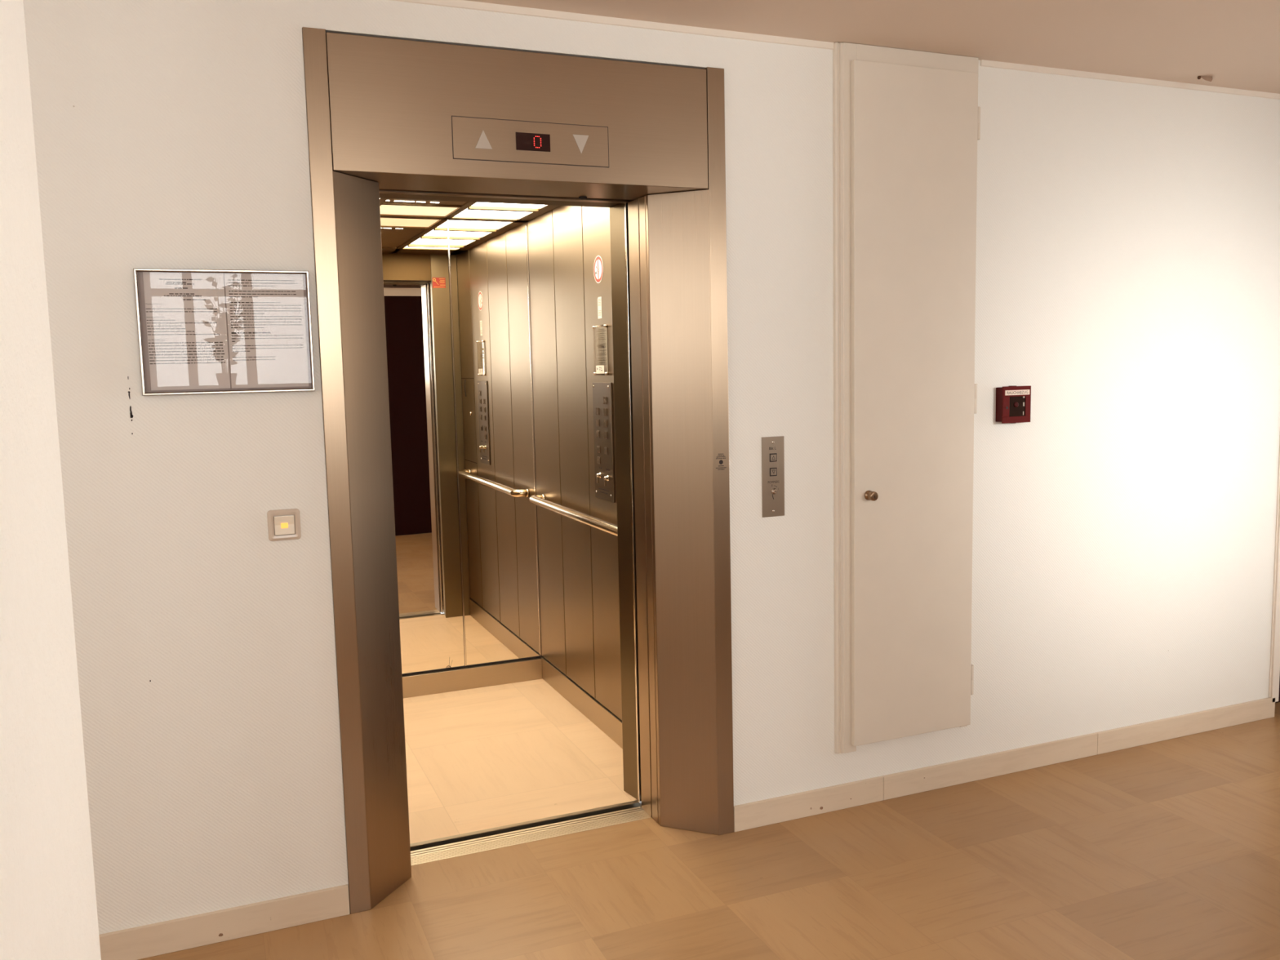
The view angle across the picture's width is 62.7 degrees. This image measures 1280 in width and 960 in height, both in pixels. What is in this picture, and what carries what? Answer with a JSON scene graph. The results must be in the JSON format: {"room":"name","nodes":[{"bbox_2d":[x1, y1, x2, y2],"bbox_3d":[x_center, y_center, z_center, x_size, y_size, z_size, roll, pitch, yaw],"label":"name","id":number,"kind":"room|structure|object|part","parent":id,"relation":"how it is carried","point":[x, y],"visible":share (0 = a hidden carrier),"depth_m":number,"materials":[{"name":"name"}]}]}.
{"room":"elevator lobby","nodes":[
{"label":"elevator lobby","id":0,"kind":"room"},
{"bbox_2d":[0,0,101,959],"bbox_3d":[-0.734,0.180,0.817,0.416,2.460,1.000,-4,7,-22],"label":"wall pillar","id":1,"kind":"structure","parent":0,"point":[48,908],"depth_m":1.09,"materials":[{"name":"white paint"}]},
{"bbox_2d":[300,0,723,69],"bbox_3d":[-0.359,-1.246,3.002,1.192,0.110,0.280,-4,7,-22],"label":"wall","id":2,"kind":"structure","parent":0,"point":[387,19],"depth_m":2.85,"materials":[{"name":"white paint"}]},
{"bbox_2d":[22,0,1279,934],"bbox_3d":[-0.625,-0.033,3.010,6.820,2.511,0.281,-4,7,-22],"label":"wall","id":3,"kind":"structure","parent":0,"point":[1127,268],"depth_m":3.26,"materials":[{"name":"white paint"}]},
{"bbox_2d":[133,268,315,395],"bbox_3d":[-1.036,-0.372,2.638,0.406,0.306,0.022,-4,7,-22],"label":"framed notice","id":4,"kind":"object","parent":3,"relation":"attached to","point":[201,331],"visible":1,"depth_m":2.64,"materials":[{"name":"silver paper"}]},
{"bbox_2d":[98,884,350,959],"bbox_3d":[-2.244,1.250,2.295,3.129,0.083,0.012,-4,7,-22],"label":"baseboard","id":5,"kind":"structure","parent":3,"relation":"attached to","point":[157,939],"depth_m":2.77,"materials":[{"name":"wood"}]},
{"bbox_2d":[266,508,301,541],"bbox_3d":[-0.926,0.117,2.738,0.081,0.081,0.013,-4,7,-22],"label":"light switch","id":6,"kind":"object","parent":3,"relation":"attached to","point":[282,524],"visible":1,"depth_m":2.73,"materials":[{"name":"beige plastic"}]},
{"bbox_2d":[280,522,288,528],"bbox_3d":[-0.925,0.119,2.735,0.018,0.013,0.004,-4,7,-22],"label":"light","id":7,"kind":"object","parent":6,"relation":"attached to","point":[283,525],"depth_m":2.73,"materials":[{"name":"yellow plastic"}]},
{"bbox_2d":[410,806,651,865],"bbox_3d":[-0.350,1.152,3.364,0.802,0.037,0.096,-4,7,-22],"label":"sill","id":8,"kind":"structure","parent":3,"relation":"attached to","point":[584,824],"depth_m":3.35,"materials":[{"name":"metal"}]},
{"bbox_2d":[390,0,834,49],"bbox_3d":[-1.572,-1.193,2.341,4.704,0.020,0.006,-4,7,-22],"label":"trim","id":9,"kind":"structure","parent":3,"relation":"attached to","point":[464,4],"depth_m":2.97,"materials":[{"name":"white paint"}]},
{"bbox_2d":[761,435,784,517],"bbox_3d":[0.420,-0.010,3.292,0.080,0.252,0.013,-4,7,-22],"label":"panel","id":10,"kind":"object","parent":3,"relation":"attached to","point":[772,447],"visible":1,"depth_m":3.29,"materials":[{"name":"metal"}]},
{"bbox_2d":[771,488,777,493],"bbox_3d":[0.422,0.035,3.297,0.019,0.019,0.010,-4,7,-22],"label":"switch","id":11,"kind":"object","parent":10,"relation":"attached to","point":[774,491],"depth_m":3.29,"materials":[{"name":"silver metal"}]},
{"bbox_2d":[832,42,980,753],"bbox_3d":[0.886,-0.235,3.430,0.544,2.264,0.080,-4,7,-22],"label":"door","id":12,"kind":"structure","parent":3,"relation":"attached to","point":[907,122],"depth_m":3.42,"materials":[{"name":"beige paint"}]},
{"bbox_2d":[733,697,1275,831],"bbox_3d":[1.446,1.004,3.824,2.489,0.083,0.012,-4,7,-22],"label":"baseboard","id":13,"kind":"structure","parent":3,"relation":"attached to","point":[757,814],"depth_m":3.73,"materials":[{"name":"wood"}]},
{"bbox_2d":[995,385,1031,423],"bbox_3d":[1.284,-0.260,3.615,0.120,0.128,0.042,-4,7,-22],"label":"fire alarm","id":14,"kind":"object","parent":3,"relation":"attached to","point":[1013,402],"visible":1,"depth_m":3.60,"materials":[{"name":"red plastic"}]},
{"bbox_2d":[980,59,1279,99],"bbox_3d":[1.835,-1.420,3.753,1.545,0.020,0.006,-4,7,-22],"label":"trim","id":15,"kind":"structure","parent":3,"relation":"attached to","point":[984,63],"depth_m":3.70,"materials":[{"name":"white paint"}]},
{"bbox_2d":[1268,440,1279,702],"bbox_3d":[2.545,-0.289,4.214,0.047,2.398,0.112,-4,7,-22],"label":"trim","id":16,"kind":"structure","parent":3,"relation":"attached to","point":[1274,669],"depth_m":4.25,"materials":[{"name":"white paint"}]},
{"bbox_2d":[1275,677,1279,702],"bbox_3d":[3.010,-0.280,4.497,0.910,2.416,0.045,-4,7,-22],"label":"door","id":17,"kind":"structure","parent":3,"relation":"in","point":[1279,677],"depth_m":4.47,"materials":[{"name":"red"}]},
{"bbox_2d":[137,702,1279,959],"bbox_3d":[0.902,1.255,1.992,8.700,0.001,5.400,-4,7,-22],"label":"floor","id":18,"kind":"structure","parent":0,"point":[1168,849],"depth_m":3.00,"materials":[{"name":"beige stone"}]},
{"bbox_2d":[302,26,733,913],"bbox_3d":[-0.331,-0.022,3.130,1.190,2.350,0.298,-4,7,-22],"label":"door frame","id":19,"kind":"structure","parent":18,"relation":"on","point":[383,113],"depth_m":2.97,"materials":[{"name":"metal"}]},
{"bbox_3d":[-0.296,-0.931,2.897,0.445,0.109,0.002,-4,7,-22],"label":"indicator panel","id":20,"kind":"part","parent":19,"relation":"part of","materials":[{"name":"metal"}]},
{"bbox_2d":[303,0,1279,98],"bbox_3d":[0.847,-1.250,1.723,8.700,0.120,5.400,-4,7,-22],"label":"ceiling","id":21,"kind":"structure","parent":0,"point":[1236,43],"depth_m":3.11,"materials":[{"name":"paint"}]},
{"bbox_2d":[1197,75,1212,81],"bbox_3d":[2.004,-1.419,3.720,0.058,0.022,0.019,-2,6,-5],"label":"ceiling hook","id":22,"kind":"object","parent":21,"relation":"attached to","point":[1206,78],"visible":1,"depth_m":3.72,"materials":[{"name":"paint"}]},
{"bbox_3d":[-0.762,-0.097,4.155,1.850,3.500,2.100,-4,7,-22],"label":"wall","id":23,"kind":"structure","parent":0,"visible":0},
{"bbox_2d":[306,124,641,851],"bbox_3d":[-0.708,-0.017,4.040,1.168,2.263,1.632,-4,7,-22],"label":"car","id":24,"kind":"object","parent":23,"relation":"in","point":[508,326],"visible":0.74,"depth_m":4.67,"materials":[{"name":"metal"}]},
{"bbox_2d":[386,200,439,203],"bbox_3d":[-0.918,-1.124,4.244,0.213,0.002,0.007,-4,7,-22],"label":"light","id":25,"kind":"object","parent":24,"relation":"on","point":[401,201],"depth_m":4.24,"materials":[{"name":"white plastic"}]},
{"bbox_2d":[379,204,457,216],"bbox_3d":[-0.948,-1.102,4.010,0.660,0.006,1.158,-4,7,-22],"label":"light","id":26,"kind":"object","parent":24,"relation":"on","point":[385,210],"depth_m":4.48,"materials":[{"name":"yellow"}]},
{"bbox_3d":[-0.731,-1.098,3.926,0.324,0.006,0.835,-4,7,-22],"label":"vent panel","id":27,"kind":"part","parent":24,"relation":"part of","materials":[{"name":"brown metal"}]},
{"bbox_2d":[380,216,541,675],"bbox_3d":[-1.008,-0.136,4.748,1.104,2.060,0.010,-4,7,-22],"label":"mirror","id":28,"kind":"object","parent":24,"relation":"attached to","point":[457,292],"depth_m":4.83,"materials":[{"name":"clear glass"}]},
{"bbox_3d":[-0.980,0.940,4.851,1.096,0.098,0.026,-4,7,-22],"label":"kick plate","id":29,"kind":"part","parent":24,"relation":"part of","materials":[{"name":"silver metal"}]},
{"bbox_2d":[455,202,544,218],"bbox_3d":[-0.476,-1.133,4.205,0.300,0.006,1.158,-4,7,-22],"label":"light","id":30,"kind":"object","parent":24,"relation":"on","point":[473,210],"depth_m":4.51,"materials":[{"name":"white plastic"}]},
{"bbox_3d":[-0.378,1.151,3.449,0.815,0.052,0.021,-4,7,-22],"label":"car sill","id":31,"kind":"part","parent":24,"relation":"part of","materials":[{"name":"silver metal"}]},
{"bbox_3d":[-0.418,-0.157,4.790,0.018,2.050,0.364,-4,7,-22],"label":"wall panel","id":32,"kind":"part","parent":24,"relation":"part of","materials":[{"name":"silver metal"}]},
{"bbox_3d":[-0.254,0.141,4.311,0.079,0.038,1.218,-4,7,-22],"label":"handrail","id":33,"kind":"part","parent":24,"relation":"part of","materials":[{"name":"silver metal"}]},
{"bbox_3d":[-0.274,-0.123,4.448,0.018,2.050,0.367,-4,7,-22],"label":"wall panel","id":34,"kind":"part","parent":24,"relation":"part of","materials":[{"name":"silver metal"}]},
{"bbox_3d":[-0.193,0.967,4.414,0.018,0.104,1.440,-4,7,-22],"label":"kick plate","id":35,"kind":"part","parent":24,"relation":"part of","materials":[{"name":"silver metal"}]},
{"bbox_2d":[595,471,601,483],"bbox_3d":[-0.163,-0.009,4.138,0.017,0.042,0.024,-4,7,-22],"label":"switch","id":36,"kind":"object","parent":24,"relation":"attached to","point":[598,475],"depth_m":4.13,"materials":[{"name":"silver metal"}]},
{"bbox_3d":[-0.126,-0.089,4.097,0.018,2.050,0.384,-4,7,-22],"label":"wall panel","id":37,"kind":"part","parent":24,"relation":"part of","materials":[{"name":"silver metal"}]},
{"bbox_3d":[-0.142,-0.150,4.095,0.006,0.458,0.203,-4,7,-22],"label":"button panel","id":38,"kind":"part","parent":24,"relation":"part of","materials":[{"name":"metal"}]},
{"bbox_2d":[603,475,608,485],"bbox_3d":[-0.131,0.002,4.062,0.017,0.042,0.024,-4,7,-22],"label":"switch","id":39,"kind":"object","parent":24,"relation":"attached to","point":[606,478],"depth_m":4.06,"materials":[{"name":"silver metal"}]}
]}

